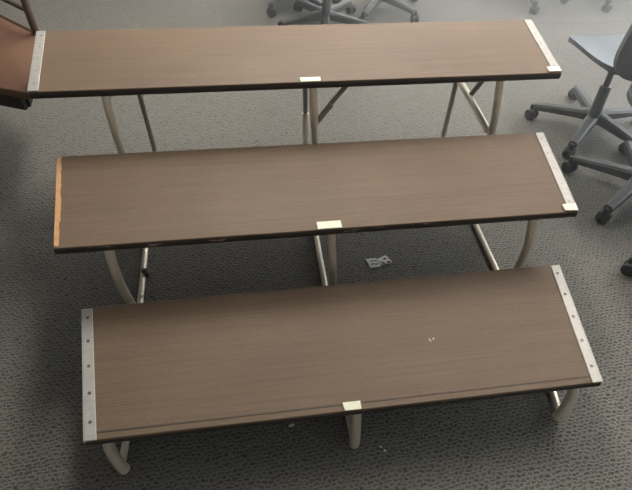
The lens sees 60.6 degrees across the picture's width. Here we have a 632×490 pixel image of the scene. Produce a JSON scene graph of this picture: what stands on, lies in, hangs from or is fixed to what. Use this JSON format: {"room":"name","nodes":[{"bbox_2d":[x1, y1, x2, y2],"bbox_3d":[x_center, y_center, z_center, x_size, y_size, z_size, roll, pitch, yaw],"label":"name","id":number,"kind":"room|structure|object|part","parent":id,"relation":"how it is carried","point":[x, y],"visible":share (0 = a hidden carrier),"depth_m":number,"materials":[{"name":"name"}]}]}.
{"room":"music room","nodes":[
{"label":"music room","id":0,"kind":"room"},
{"bbox_2d":[0,0,631,489],"bbox_3d":[0.324,-0.724,2.945,8.000,0.100,8.800,-4,47,-7],"label":"floor","id":1,"kind":"structure","parent":0,"point":[512,442],"depth_m":2.11,"materials":[{"name":"carpet"}]},
{"bbox_2d":[0,0,38,109],"bbox_3d":[-1.518,-0.896,2.367,1.104,0.850,0.637,14,48,10],"label":"chair","id":2,"kind":"object","parent":1,"relation":"on","point":[17,40],"visible":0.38,"depth_m":2.24,"materials":[{"name":"brown wood"}]},
{"bbox_3d":[-1.555,-1.157,2.434,0.784,0.022,0.073,23,50,17],"label":"rail","id":3,"kind":"part","parent":2,"relation":"part of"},
{"bbox_3d":[-1.518,-0.881,2.341,1.100,0.032,0.577,15,48,11],"label":"seat","id":4,"kind":"part","parent":2,"relation":"part of","materials":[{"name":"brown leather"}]},
{"bbox_3d":[-1.234,-1.071,2.254,0.033,0.414,0.086,-21,52,-21],"label":"post","id":5,"kind":"part","parent":2,"relation":"part of","materials":[{"name":"brown wood"}]},
{"bbox_2d":[266,0,321,17],"bbox_3d":[-0.118,-1.986,3.424,0.616,0.885,0.595,-29,55,-26],"label":"office chair","id":6,"kind":"object","parent":1,"relation":"on","point":[271,12],"visible":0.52,"depth_m":3.55,"materials":[{"name":"grey plastic"}]},
{"bbox_3d":[-0.227,-1.657,3.599,0.060,0.058,0.263,25,51,19],"label":"leg","id":7,"kind":"part","parent":6,"relation":"part of","materials":[{"name":"grey plastic"}]},
{"bbox_3d":[-0.044,-1.664,3.614,0.060,0.058,0.263,-31,56,-28],"label":"leg","id":8,"kind":"part","parent":6,"relation":"part of","materials":[{"name":"grey plastic"}]},
{"bbox_2d":[27,20,602,474],"bbox_3d":[0.011,-0.140,1.896,1.986,0.613,1.505,-4,47,-7],"label":"choir riser","id":9,"kind":"object","parent":1,"relation":"on","point":[156,369],"visible":1,"depth_m":1.75,"materials":[{"name":"brown wood"}]},
{"bbox_3d":[-0.703,-0.315,2.035,0.070,0.570,0.057,-4,47,-7],"label":"leg","id":10,"kind":"part","parent":9,"relation":"part of","materials":[{"name":"grey metal"}]},
{"bbox_3d":[-0.556,0.575,1.495,0.046,0.168,0.071,-16,50,-17],"label":"leg","id":11,"kind":"part","parent":9,"relation":"part of","materials":[{"name":"grey metal"}]},
{"bbox_3d":[-0.625,0.133,1.762,0.047,0.367,0.058,-4,47,-7],"label":"leg","id":12,"kind":"part","parent":9,"relation":"part of","materials":[{"name":"grey metal"}]},
{"bbox_3d":[-0.744,-0.592,2.304,0.039,0.579,0.095,-4,47,-7],"label":"leg","id":13,"kind":"part","parent":9,"relation":"part of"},
{"bbox_3d":[-0.044,-0.645,2.387,0.039,0.579,0.095,-4,47,-7],"label":"leg","id":14,"kind":"part","parent":9,"relation":"part of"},
{"bbox_3d":[-0.006,-0.367,2.118,0.056,0.569,0.057,-4,47,-7],"label":"leg","id":15,"kind":"part","parent":9,"relation":"part of","materials":[{"name":"grey metal"}]},
{"bbox_3d":[0.052,0.082,1.843,0.045,0.367,0.058,-4,47,-7],"label":"leg","id":16,"kind":"part","parent":9,"relation":"part of","materials":[{"name":"grey metal"}]},
{"bbox_3d":[0.114,0.526,1.572,0.032,0.164,0.070,-4,47,-7],"label":"leg","id":17,"kind":"part","parent":9,"relation":"part of","materials":[{"name":"grey metal"}]},
{"bbox_3d":[0.641,-0.698,2.469,0.035,0.579,0.095,-4,47,-7],"label":"leg","id":18,"kind":"part","parent":9,"relation":"part of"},
{"bbox_3d":[0.684,-0.421,2.201,0.065,0.570,0.037,29,52,22],"label":"leg","id":19,"kind":"part","parent":9,"relation":"part of","materials":[{"name":"grey metal"}]},
{"bbox_3d":[0.727,0.030,1.923,0.043,0.367,0.058,-4,47,-7],"label":"leg","id":20,"kind":"part","parent":9,"relation":"part of","materials":[{"name":"grey metal"}]},
{"bbox_3d":[0.769,0.474,1.653,0.046,0.168,0.071,6,47,3],"label":"leg","id":21,"kind":"part","parent":9,"relation":"part of","materials":[{"name":"grey metal"}]},
{"bbox_2d":[278,0,369,25],"bbox_3d":[0.048,-1.686,3.153,0.603,0.885,0.671,-13,49,-14],"label":"office chair","id":22,"kind":"object","parent":1,"relation":"on","point":[327,13],"visible":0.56,"depth_m":3.39,"materials":[{"name":"grey plastic"}]},
{"bbox_3d":[-0.091,-1.423,3.388,0.263,0.058,0.060,-13,49,-14],"label":"leg","id":23,"kind":"part","parent":22,"relation":"part of","materials":[{"name":"grey plastic"}]},
{"bbox_3d":[-0.037,-1.550,3.509,0.060,0.058,0.263,-28,54,-25],"label":"leg","id":24,"kind":"part","parent":22,"relation":"part of","materials":[{"name":"grey plastic"}]},
{"bbox_3d":[0.059,-1.342,3.319,0.060,0.058,0.263,1,47,-2],"label":"leg","id":25,"kind":"part","parent":22,"relation":"part of","materials":[{"name":"grey plastic"}]},
{"bbox_3d":[0.147,-1.548,3.515,0.060,0.058,0.263,28,52,22],"label":"leg","id":26,"kind":"part","parent":22,"relation":"part of","materials":[{"name":"grey plastic"}]},
{"bbox_3d":[0.206,-1.419,3.398,0.263,0.058,0.060,14,48,10],"label":"leg","id":27,"kind":"part","parent":22,"relation":"part of","materials":[{"name":"grey plastic"}]},
{"bbox_2d":[366,258,380,267],"bbox_3d":[0.226,0.070,2.128,0.055,0.003,0.048,-4,47,-7],"label":"scrap","id":28,"kind":"object","parent":1,"relation":"on","point":[373,262],"visible":1,"depth_m":2.13,"materials":[{"name":"white paper"}]},
{"bbox_2d":[332,0,418,22],"bbox_3d":[0.480,-1.925,3.396,0.603,0.885,0.688,35,55,27],"label":"office chair","id":29,"kind":"object","parent":1,"relation":"on","point":[414,17],"visible":0.76,"depth_m":3.55,"materials":[{"name":"grey plastic"}]},
{"bbox_3d":[0.370,-1.585,3.561,0.060,0.058,0.263,20,49,15],"label":"leg","id":30,"kind":"part","parent":29,"relation":"part of","materials":[{"name":"grey plastic"}]},
{"bbox_3d":[0.551,-1.606,3.589,0.263,0.058,0.060,35,55,27],"label":"leg","id":31,"kind":"part","parent":29,"relation":"part of","materials":[{"name":"grey plastic"}]},
{"bbox_2d":[378,255,391,264],"bbox_3d":[0.271,0.062,2.135,0.049,0.004,0.042,-21,51,-20],"label":"scrap","id":32,"kind":"object","parent":1,"relation":"on","point":[382,260],"visible":1,"depth_m":2.13,"materials":[{"name":"white paper"}]},
{"bbox_2d":[529,0,568,14],"bbox_3d":[1.512,-2.104,3.613,0.634,0.885,0.616,2,47,-1],"label":"office chair","id":33,"kind":"object","parent":1,"relation":"on","point":[534,9],"visible":1,"depth_m":3.71,"materials":[{"name":"grey plastic"}]},
{"bbox_2d":[524,24,631,157],"bbox_3d":[1.456,-0.895,2.486,0.598,0.885,0.642,-10,48,-12],"label":"office chair","id":34,"kind":"object","parent":1,"relation":"on","point":[613,53],"visible":0.99,"depth_m":2.62,"materials":[{"name":"grey plastic"}]},
{"bbox_3d":[1.267,-0.699,2.780,0.263,0.058,0.060,16,48,12],"label":"leg","id":35,"kind":"part","parent":34,"relation":"part of","materials":[{"name":"grey plastic"}]},
{"bbox_3d":[1.419,-0.771,2.854,0.060,0.058,0.263,3,47,0],"label":"leg","id":36,"kind":"part","parent":34,"relation":"part of","materials":[{"name":"grey plastic"}]},
{"bbox_3d":[1.317,-0.569,2.661,0.060,0.058,0.263,31,53,24],"label":"leg","id":37,"kind":"part","parent":34,"relation":"part of","materials":[{"name":"grey plastic"}]},
{"bbox_3d":[1.403,-0.866,2.448,0.432,0.069,0.410,-6,48,-8],"label":"seat","id":38,"kind":"part","parent":34,"relation":"part of","materials":[{"name":"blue plastic"}]},
{"bbox_3d":[1.500,-0.559,2.661,0.060,0.058,0.263,-25,53,-24],"label":"leg","id":39,"kind":"part","parent":34,"relation":"part of","materials":[{"name":"grey plastic"}]},
{"bbox_3d":[1.564,-0.684,2.780,0.263,0.058,0.060,-10,48,-12],"label":"leg","id":40,"kind":"part","parent":34,"relation":"part of","materials":[{"name":"grey plastic"}]},
{"bbox_3d":[1.450,-0.844,2.134,0.430,0.440,0.102,-6,48,-8],"label":"backrest","id":41,"kind":"part","parent":34,"relation":"part of","materials":[{"name":"grey plastic"}]},
{"bbox_2d":[562,84,631,223],"bbox_3d":[1.481,-0.523,2.141,0.621,0.885,0.592,-18,50,-18],"label":"office chair","id":42,"kind":"object","parent":1,"relation":"on","point":[605,214],"visible":1,"depth_m":2.44,"materials":[{"name":"grey plastic"}]},
{"bbox_3d":[1.319,-0.362,2.469,0.263,0.058,0.060,24,51,19],"label":"leg","id":43,"kind":"part","parent":42,"relation":"part of","materials":[{"name":"grey plastic"}]},
{"bbox_3d":[1.338,-0.227,2.345,0.263,0.058,0.060,-32,56,-28],"label":"leg","id":44,"kind":"part","parent":42,"relation":"part of","materials":[{"name":"grey plastic"}]},
{"bbox_3d":[1.487,-0.412,2.524,0.060,0.058,0.263,10,47,7],"label":"leg","id":45,"kind":"part","parent":42,"relation":"part of","materials":[{"name":"grey plastic"}]},
{"bbox_3d":[1.493,-0.526,2.136,0.410,0.069,0.432,-1,47,-4],"label":"seat","id":46,"kind":"part","parent":42,"relation":"part of","materials":[{"name":"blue plastic"}]},
{"bbox_2d":[601,0,612,12],"bbox_3d":[2.134,-2.132,3.670,0.634,0.885,0.617,16,48,12],"label":"office chair","id":47,"kind":"object","parent":1,"relation":"on","point":[606,7],"visible":1,"depth_m":3.77,"materials":[{"name":"grey plastic"}]},
{"bbox_2d":[620,256,631,276],"bbox_3d":[1.523,-0.190,1.833,0.618,0.885,0.634,3,47,0],"label":"office chair","id":48,"kind":"object","parent":1,"relation":"on","point":[626,268],"visible":1,"depth_m":2.11,"materials":[{"name":"grey plastic"}]}
]}

